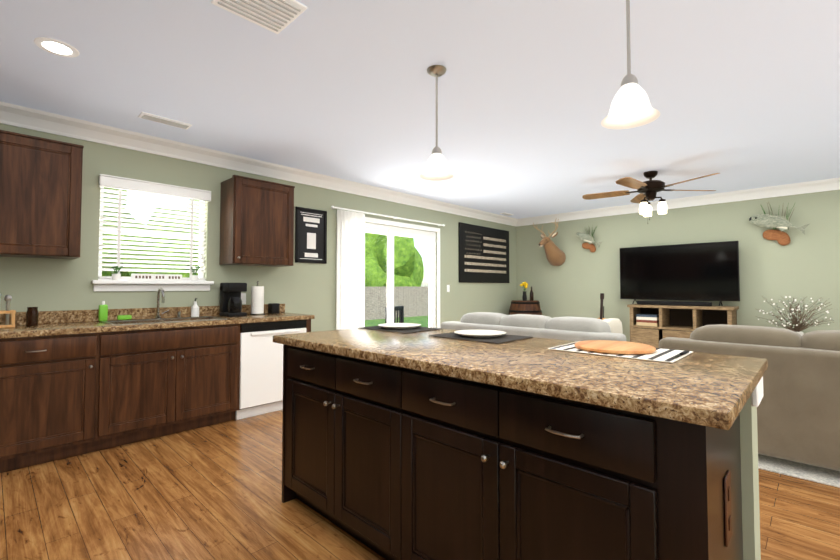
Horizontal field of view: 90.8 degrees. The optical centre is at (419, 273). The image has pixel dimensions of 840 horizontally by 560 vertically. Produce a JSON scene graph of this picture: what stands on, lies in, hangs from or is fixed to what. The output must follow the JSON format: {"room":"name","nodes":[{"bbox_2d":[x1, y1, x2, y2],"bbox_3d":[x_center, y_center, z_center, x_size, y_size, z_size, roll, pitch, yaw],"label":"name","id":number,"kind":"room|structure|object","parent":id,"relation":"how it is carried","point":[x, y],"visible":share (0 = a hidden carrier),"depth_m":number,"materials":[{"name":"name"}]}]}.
{"room":"kitchen","nodes":[
{"label":"kitchen","id":0,"kind":"room"},
{"bbox_2d":[0,123,516,331],"bbox_3d":[-0.984,0.095,5.408,0.150,2.560,8.300,-2,-3,44],"label":"wall","id":1,"kind":"structure","parent":0,"point":[47,284],"depth_m":4.19,"materials":[{"name":"green paint"}]},
{"bbox_2d":[0,130,83,258],"bbox_3d":[-3.053,-0.565,2.881,0.386,0.858,1.068,-2,-3,44],"label":"upper cabinet","id":2,"kind":"object","parent":1,"relation":"attached to","point":[40,194],"visible":1,"depth_m":2.99,"materials":[{"name":"brown wood"}]},
{"bbox_2d":[0,304,283,326],"bbox_3d":[-2.663,0.351,3.523,0.020,0.100,3.264,-2,-3,44],"label":"backsplash","id":3,"kind":"structure","parent":1,"relation":"attached to","point":[159,312],"depth_m":3.59,"materials":[{"name":"brown stone"}]},
{"bbox_2d":[91,174,213,291],"bbox_3d":[-2.435,-0.334,3.833,0.195,0.987,0.950,-2,-3,44],"label":"kitchen window","id":4,"kind":"structure","parent":1,"relation":"in","point":[105,284],"depth_m":3.78,"materials":[{"name":"white plastic"}]},
{"bbox_2d":[111,266,122,279],"bbox_3d":[-2.603,-0.007,3.564,0.066,0.124,0.085,-2,-3,44],"label":"potted plant","id":5,"kind":"object","parent":4,"relation":"on","point":[115,276],"visible":0.98,"depth_m":3.55,"materials":[{"name":"white"}]},
{"bbox_2d":[131,274,181,280],"bbox_3d":[-2.395,0.032,3.783,0.026,0.060,0.400,-2,-3,44],"label":"decorative sign","id":6,"kind":"object","parent":4,"relation":"on","point":[160,277],"visible":0.98,"depth_m":3.77,"materials":[{"name":"white"}]},
{"bbox_2d":[191,266,199,280],"bbox_3d":[-2.174,-0.003,4.013,0.068,0.143,0.082,-2,-3,44],"label":"potted plant","id":7,"kind":"object","parent":4,"relation":"on","point":[194,277],"visible":0.98,"depth_m":4.00,"materials":[{"name":"white"}]},
{"bbox_2d":[241,293,245,303],"bbox_3d":[-1.868,0.262,4.366,0.007,0.116,0.070,-2,-3,44],"label":"electrical outlet","id":8,"kind":"object","parent":1,"relation":"attached to","point":[243,297],"visible":0.73,"depth_m":4.37,"materials":[{"name":"white plastic"}]},
{"bbox_2d":[219,175,294,266],"bbox_3d":[-1.675,-0.519,4.316,0.386,0.858,0.648,-2,-3,44],"label":"upper cabinet","id":9,"kind":"object","parent":1,"relation":"attached to","point":[256,222],"visible":1,"depth_m":4.17,"materials":[{"name":"brown wood"}]},
{"bbox_2d":[0,101,519,226],"bbox_3d":[-0.894,-1.120,5.360,0.100,0.134,8.300,-2,-3,44],"label":"crown molding","id":10,"kind":"structure","parent":1,"relation":"attached to","point":[30,118],"depth_m":4.06,"materials":[{"name":"white wood"}]},
{"bbox_2d":[295,206,326,263],"bbox_3d":[-1.300,-0.455,4.966,0.025,0.650,0.420,-2,-3,44],"label":"framed picture","id":11,"kind":"object","parent":1,"relation":"attached to","point":[310,235],"visible":1,"depth_m":4.96,"materials":[{"name":"black"}]},
{"bbox_2d":[336,217,439,327],"bbox_3d":[-0.412,0.320,5.968,0.150,2.145,1.980,-2,-3,44],"label":"sliding glass door","id":12,"kind":"structure","parent":1,"relation":"in","point":[391,231],"depth_m":6.17,"materials":[{"name":"white"}]},
{"bbox_2d":[331,206,444,329],"bbox_3d":[-0.364,0.270,5.861,0.107,2.178,2.144,-2,-3,44],"label":"vertical blinds","id":13,"kind":"object","parent":1,"relation":"attached to","point":[350,307],"visible":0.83,"depth_m":5.29,"materials":[{"name":"white"}]},
{"bbox_2d":[458,222,509,282],"bbox_3d":[1.204,-0.348,7.565,0.036,1.020,1.560,-2,-3,44],"label":"wall art","id":14,"kind":"object","parent":1,"relation":"attached to","point":[483,254],"visible":1,"depth_m":7.48,"materials":[{"name":"black"}]},
{"bbox_2d":[0,410,839,559],"bbox_3d":[1.884,1.337,2.615,8.100,0.100,8.600,-2,-3,44],"label":"floor","id":15,"kind":"structure","parent":0,"point":[212,492],"depth_m":2.24,"materials":[{"name":"brown wood"}]},
{"bbox_2d":[0,331,111,472],"bbox_3d":[-2.742,0.861,2.984,0.630,0.874,0.720,-2,-3,44],"label":"base cabinet","id":16,"kind":"object","parent":15,"relation":"on","point":[75,382],"depth_m":2.82,"materials":[{"name":"brown wood"}]},
{"bbox_2d":[0,311,314,334],"bbox_3d":[-2.441,0.455,3.306,0.636,0.122,3.264,-2,-3,44],"label":"countertop","id":17,"kind":"structure","parent":16,"relation":"on","point":[111,324],"depth_m":3.28,"materials":[{"name":"brown stone"}]},
{"bbox_2d":[0,293,15,327],"bbox_3d":[-2.980,0.255,2.910,0.100,0.248,0.200,-2,-3,44],"label":"tool rack","id":18,"kind":"object","parent":17,"relation":"on","point":[7,299],"visible":1,"depth_m":2.94,"materials":[{"name":"brown wood"}]},
{"bbox_2d":[26,307,38,325],"bbox_3d":[-2.856,0.314,3.053,0.068,0.140,0.068,-2,-3,44],"label":"jar","id":19,"kind":"object","parent":17,"relation":"on","point":[32,313],"visible":1,"depth_m":3.03,"materials":[{"name":"brown"}]},
{"bbox_2d":[98,301,107,321],"bbox_3d":[-2.645,0.312,3.460,0.040,0.170,0.060,-2,-3,44],"label":"dish soap","id":20,"kind":"object","parent":17,"relation":"on","point":[103,312],"visible":0.96,"depth_m":3.45,"materials":[{"name":"green plastic"}]},
{"bbox_2d":[117,315,131,319],"bbox_3d":[-2.548,0.376,3.573,0.040,0.041,0.100,-2,-3,44],"label":"sponge","id":21,"kind":"object","parent":17,"relation":"on","point":[124,317],"visible":0.94,"depth_m":3.56,"materials":[{"name":"green"}]},
{"bbox_2d":[191,298,198,316],"bbox_3d":[-2.155,0.323,3.974,0.076,0.180,0.072,-2,-3,44],"label":"soap dispenser","id":22,"kind":"object","parent":17,"relation":"on","point":[194,310],"visible":0.88,"depth_m":3.95,"materials":[{"name":"white plastic"}]},
{"bbox_2d":[219,283,246,316],"bbox_3d":[-1.856,0.252,4.119,0.230,0.330,0.180,-2,-3,44],"label":"coffee maker","id":23,"kind":"object","parent":17,"relation":"on","point":[230,301],"visible":1,"depth_m":4.06,"materials":[{"name":"black plastic"}]},
{"bbox_2d":[250,281,264,314],"bbox_3d":[-1.686,0.250,4.303,0.150,0.347,0.150,-2,-3,44],"label":"paper towel holder","id":24,"kind":"object","parent":17,"relation":"on","point":[257,299],"visible":0.98,"depth_m":4.25,"materials":[{"name":"white paper"}]},
{"bbox_2d":[268,303,279,313],"bbox_3d":[-1.580,0.374,4.481,0.100,0.110,0.090,-2,-3,44],"label":"speaker box","id":25,"kind":"object","parent":17,"relation":"on","point":[273,308],"visible":1,"depth_m":4.45,"materials":[{"name":"black plastic"}]},
{"bbox_2d":[112,319,243,446],"bbox_3d":[-2.217,0.878,3.531,0.630,0.874,1.083,-2,-3,44],"label":"base cabinet","id":26,"kind":"object","parent":15,"relation":"on","point":[166,380],"depth_m":3.34,"materials":[{"name":"brown wood"}]},
{"bbox_2d":[240,319,310,418],"bbox_3d":[-1.612,0.898,4.161,0.630,0.874,0.812,-2,-3,44],"label":"dishwasher","id":27,"kind":"object","parent":15,"relation":"on","point":[261,359],"depth_m":3.87,"materials":[{"name":"white metal"}]},
{"bbox_2d":[273,340,763,559],"bbox_3d":[0.184,0.819,1.892,2.096,0.890,0.796,-2,-3,44],"label":"kitchen island","id":28,"kind":"object","parent":15,"relation":"on","point":[423,445],"depth_m":1.35,"materials":[{"name":"brown wood"}]},
{"bbox_2d":[273,328,767,423],"bbox_3d":[0.246,0.356,1.965,2.090,0.040,0.950,-2,-3,44],"label":"island countertop","id":29,"kind":"structure","parent":28,"relation":"on","point":[698,386],"depth_m":1.41,"materials":[{"name":"brown stone"}]},
{"bbox_2d":[357,323,441,332],"bbox_3d":[-0.133,0.345,2.711,0.460,0.025,0.340,-2,-3,44],"label":"placemat","id":30,"kind":"object","parent":29,"relation":"on","point":[403,327],"visible":1,"depth_m":2.68,"materials":[{"name":"grey"}]},
{"bbox_2d":[428,330,532,343],"bbox_3d":[0.329,0.332,2.268,0.460,0.025,0.340,-2,-3,44],"label":"placemat","id":31,"kind":"object","parent":29,"relation":"on","point":[493,336],"visible":1,"depth_m":2.20,"materials":[{"name":"grey"}]},
{"bbox_2d":[548,340,692,362],"bbox_3d":[0.848,0.316,1.770,0.480,0.024,0.340,-2,-3,44],"label":"board","id":32,"kind":"object","parent":29,"relation":"on","point":[631,350],"visible":1,"depth_m":1.69,"materials":[{"name":"beige wood"}]},
{"bbox_2d":[509,300,541,314],"bbox_3d":[1.957,0.972,7.702,0.640,0.950,0.640,-2,-3,44],"label":"barrel","id":33,"kind":"object","parent":15,"relation":"on","point":[525,307],"visible":0.27,"depth_m":7.48,"materials":[{"name":"brown wood"}]},
{"bbox_2d":[520,282,527,300],"bbox_3d":[1.942,0.318,7.676,0.143,0.355,0.164,-2,-3,44],"label":"vase","id":34,"kind":"object","parent":33,"relation":"on","point":[524,296],"visible":1,"depth_m":7.64,"materials":[{"name":"black"}]},
{"bbox_2d":[530,287,533,300],"bbox_3d":[2.084,0.367,7.737,0.070,0.260,0.070,-2,-3,44],"label":"bottle","id":35,"kind":"object","parent":33,"relation":"on","point":[531,295],"visible":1,"depth_m":7.71,"materials":[{"name":"brown glass"}]},
{"bbox_2d":[597,293,605,319],"bbox_3d":[2.979,0.875,6.835,0.353,1.103,0.314,-2,-3,44],"label":"ukulele","id":36,"kind":"object","parent":15,"relation":"on","point":[601,307],"visible":0.33,"depth_m":6.88,"materials":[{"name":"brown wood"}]},
{"bbox_2d":[627,304,738,347],"bbox_3d":[3.864,0.933,6.137,1.340,0.930,0.488,-2,-3,44],"label":"console","id":37,"kind":"object","parent":15,"relation":"on","point":[653,325],"visible":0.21,"depth_m":6.22,"materials":[{"name":"brown wood"}]},
{"bbox_2d":[637,301,711,305],"bbox_3d":[3.750,0.437,6.149,0.960,0.058,0.080,-2,-3,44],"label":"soundbar","id":38,"kind":"object","parent":37,"relation":"on","point":[678,303],"visible":1,"depth_m":6.10,"materials":[{"name":"black plastic"}]},
{"bbox_2d":[620,241,739,305],"bbox_3d":[3.854,0.013,6.271,1.560,0.912,0.248,-2,-3,44],"label":"flat-screen tv","id":39,"kind":"object","parent":37,"relation":"on","point":[708,271],"visible":0.98,"depth_m":6.18,"materials":[{"name":"black plastic"}]},
{"bbox_2d":[758,454,839,487],"bbox_3d":[2.498,1.338,4.375,4.350,0.008,2.710,-2,-3,44],"label":"living room rug","id":40,"kind":"object","parent":15,"relation":"on","point":[826,476],"depth_m":2.70,"materials":[{"name":"white carpet"}]},
{"bbox_2d":[441,312,625,340],"bbox_3d":[1.270,0.881,4.460,1.980,0.903,0.970,-2,-3,44],"label":"sofa","id":41,"kind":"object","parent":40,"relation":"on","point":[569,328],"visible":0.19,"depth_m":4.02,"materials":[{"name":"beige fabric"}]},
{"bbox_2d":[603,318,622,333],"bbox_3d":[1.895,0.639,4.104,0.125,0.390,0.370,-2,-3,44],"label":"patterned throw pillow","id":42,"kind":"object","parent":41,"relation":"on","point":[615,324],"visible":0.27,"depth_m":4.04,"materials":[{"name":"beige fabric"}]},
{"bbox_2d":[659,324,839,470],"bbox_3d":[2.785,0.836,3.007,1.660,0.903,0.970,-2,-3,44],"label":"sofa","id":43,"kind":"object","parent":40,"relation":"on","point":[798,413],"visible":0.6,"depth_m":2.71,"materials":[{"name":"beige fabric"}]},
{"bbox_3d":[4.669,1.116,5.121,0.600,0.500,0.520,-2,-3,44],"label":"side table","id":44,"kind":"object","parent":15,"relation":"on","visible":0},
{"bbox_2d":[755,296,837,335],"bbox_3d":[4.642,0.565,5.141,0.762,0.600,0.830,-2,-3,44],"label":"plant","id":45,"kind":"object","parent":44,"relation":"on","point":[793,324],"visible":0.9,"depth_m":5.08,"materials":[{"name":"grey plant"}]},
{"bbox_2d":[0,0,839,218],"bbox_3d":[1.884,-1.322,2.699,8.100,0.100,8.600,-2,-3,44],"label":"ceiling","id":46,"kind":"structure","parent":0,"point":[743,94],"depth_m":2.81,"materials":[{"name":"white paint"}]},
{"bbox_2d":[34,37,78,56],"bbox_3d":[-2.055,-1.280,2.348,0.196,0.004,0.196,-2,-3,44],"label":"recessed light","id":47,"kind":"object","parent":46,"relation":"in","point":[56,47],"visible":1,"depth_m":2.34,"materials":[{"name":"white"}]},
{"bbox_2d":[138,112,191,128],"bbox_3d":[-2.069,-1.241,3.373,0.130,0.018,0.360,-2,-3,44],"label":"ceiling vent","id":48,"kind":"object","parent":46,"relation":"in","point":[160,119],"visible":1,"depth_m":3.35,"materials":[{"name":"white metal"}]},
{"bbox_2d":[211,0,306,33],"bbox_3d":[-0.768,-1.285,1.985,0.300,0.018,0.340,-2,-3,44],"label":"ceiling vent","id":49,"kind":"object","parent":46,"relation":"in","point":[277,16],"visible":1,"depth_m":2.02,"materials":[{"name":"white metal"}]},
{"bbox_2d":[419,65,453,180],"bbox_3d":[0.104,-0.939,2.580,0.216,0.670,0.216,-2,-3,44],"label":"pendant light","id":50,"kind":"object","parent":46,"relation":"hanging from","point":[436,168],"visible":1,"depth_m":2.56,"materials":[{"name":"white glass"}]},
{"bbox_2d":[601,0,659,128],"bbox_3d":[0.857,-0.967,1.704,0.216,0.670,0.216,-2,-3,44],"label":"pendant light","id":51,"kind":"object","parent":46,"relation":"hanging from","point":[630,107],"visible":1,"depth_m":1.69,"materials":[{"name":"white glass"}]},
{"bbox_2d":[582,171,719,223],"bbox_3d":[2.685,-0.896,4.887,1.463,0.611,1.453,-2,-3,44],"label":"ceiling fan","id":52,"kind":"object","parent":46,"relation":"hanging from","point":[650,188],"visible":1,"depth_m":4.84,"materials":[{"name":"brown wood"}]},
{"bbox_2d":[516,190,839,341],"bbox_3d":[4.809,0.104,5.704,8.100,2.560,0.150,-2,-3,44],"label":"wall","id":53,"kind":"structure","parent":0,"point":[580,279],"depth_m":6.07,"materials":[{"name":"green paint"}]},
{"bbox_2d":[533,218,565,265],"bbox_3d":[2.344,-0.564,7.639,0.530,0.829,0.482,-2,-3,44],"label":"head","id":54,"kind":"object","parent":53,"relation":"attached to","point":[555,255],"visible":1,"depth_m":7.55},
{"bbox_2d":[576,226,602,251],"bbox_3d":[2.981,-0.618,7.274,0.472,0.483,0.142,-2,-3,44],"label":"fish","id":55,"kind":"object","parent":53,"relation":"attached to","point":[590,240],"visible":0.98,"depth_m":7.27},
{"bbox_2d":[520,177,839,225],"bbox_3d":[4.723,-1.110,5.652,7.560,0.134,0.100,-2,-3,44],"label":"crown molding","id":56,"kind":"structure","parent":53,"relation":"attached to","point":[834,183],"depth_m":6.10,"materials":[{"name":"white wood"}]},
{"bbox_2d":[749,203,808,245],"bbox_3d":[4.792,-0.681,5.533,0.617,0.607,0.148,-2,-3,44],"label":"fish","id":57,"kind":"object","parent":53,"relation":"attached to","point":[780,236],"visible":0.98,"depth_m":5.54},
{"label":"outside","id":58,"kind":"structure","parent":0,"visible":0},
{"bbox_2d":[102,187,428,319],"bbox_3d":[-14.095,-1.256,24.133,17.728,10.351,47.085,-2,-3,44],"label":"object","id":59,"kind":"object","parent":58,"point":[414,289],"depth_m":25.38,"materials":[{"name":"green"}]},
{"bbox_2d":[364,316,428,326],"bbox_3d":[-18.360,2.766,26.655,54.450,0.200,65.000,-2,-3,44],"label":"lawn","id":60,"kind":"structure","parent":58,"point":[416,319],"depth_m":21.90,"materials":[{"name":"green plant"}]},
{"bbox_3d":[-1.393,1.772,7.204,3.000,0.560,4.000,-2,-3,44],"label":"ground","id":61,"kind":"structure","parent":60,"relation":"on","visible":0},
{"bbox_2d":[385,306,403,322],"bbox_3d":[-0.234,1.016,6.919,0.484,0.930,0.638,-1,-2,24],"label":"patio chair","id":62,"kind":"object","parent":61,"relation":"on","point":[401,313],"depth_m":7.11,"materials":[{"name":"black metal"}]}
]}

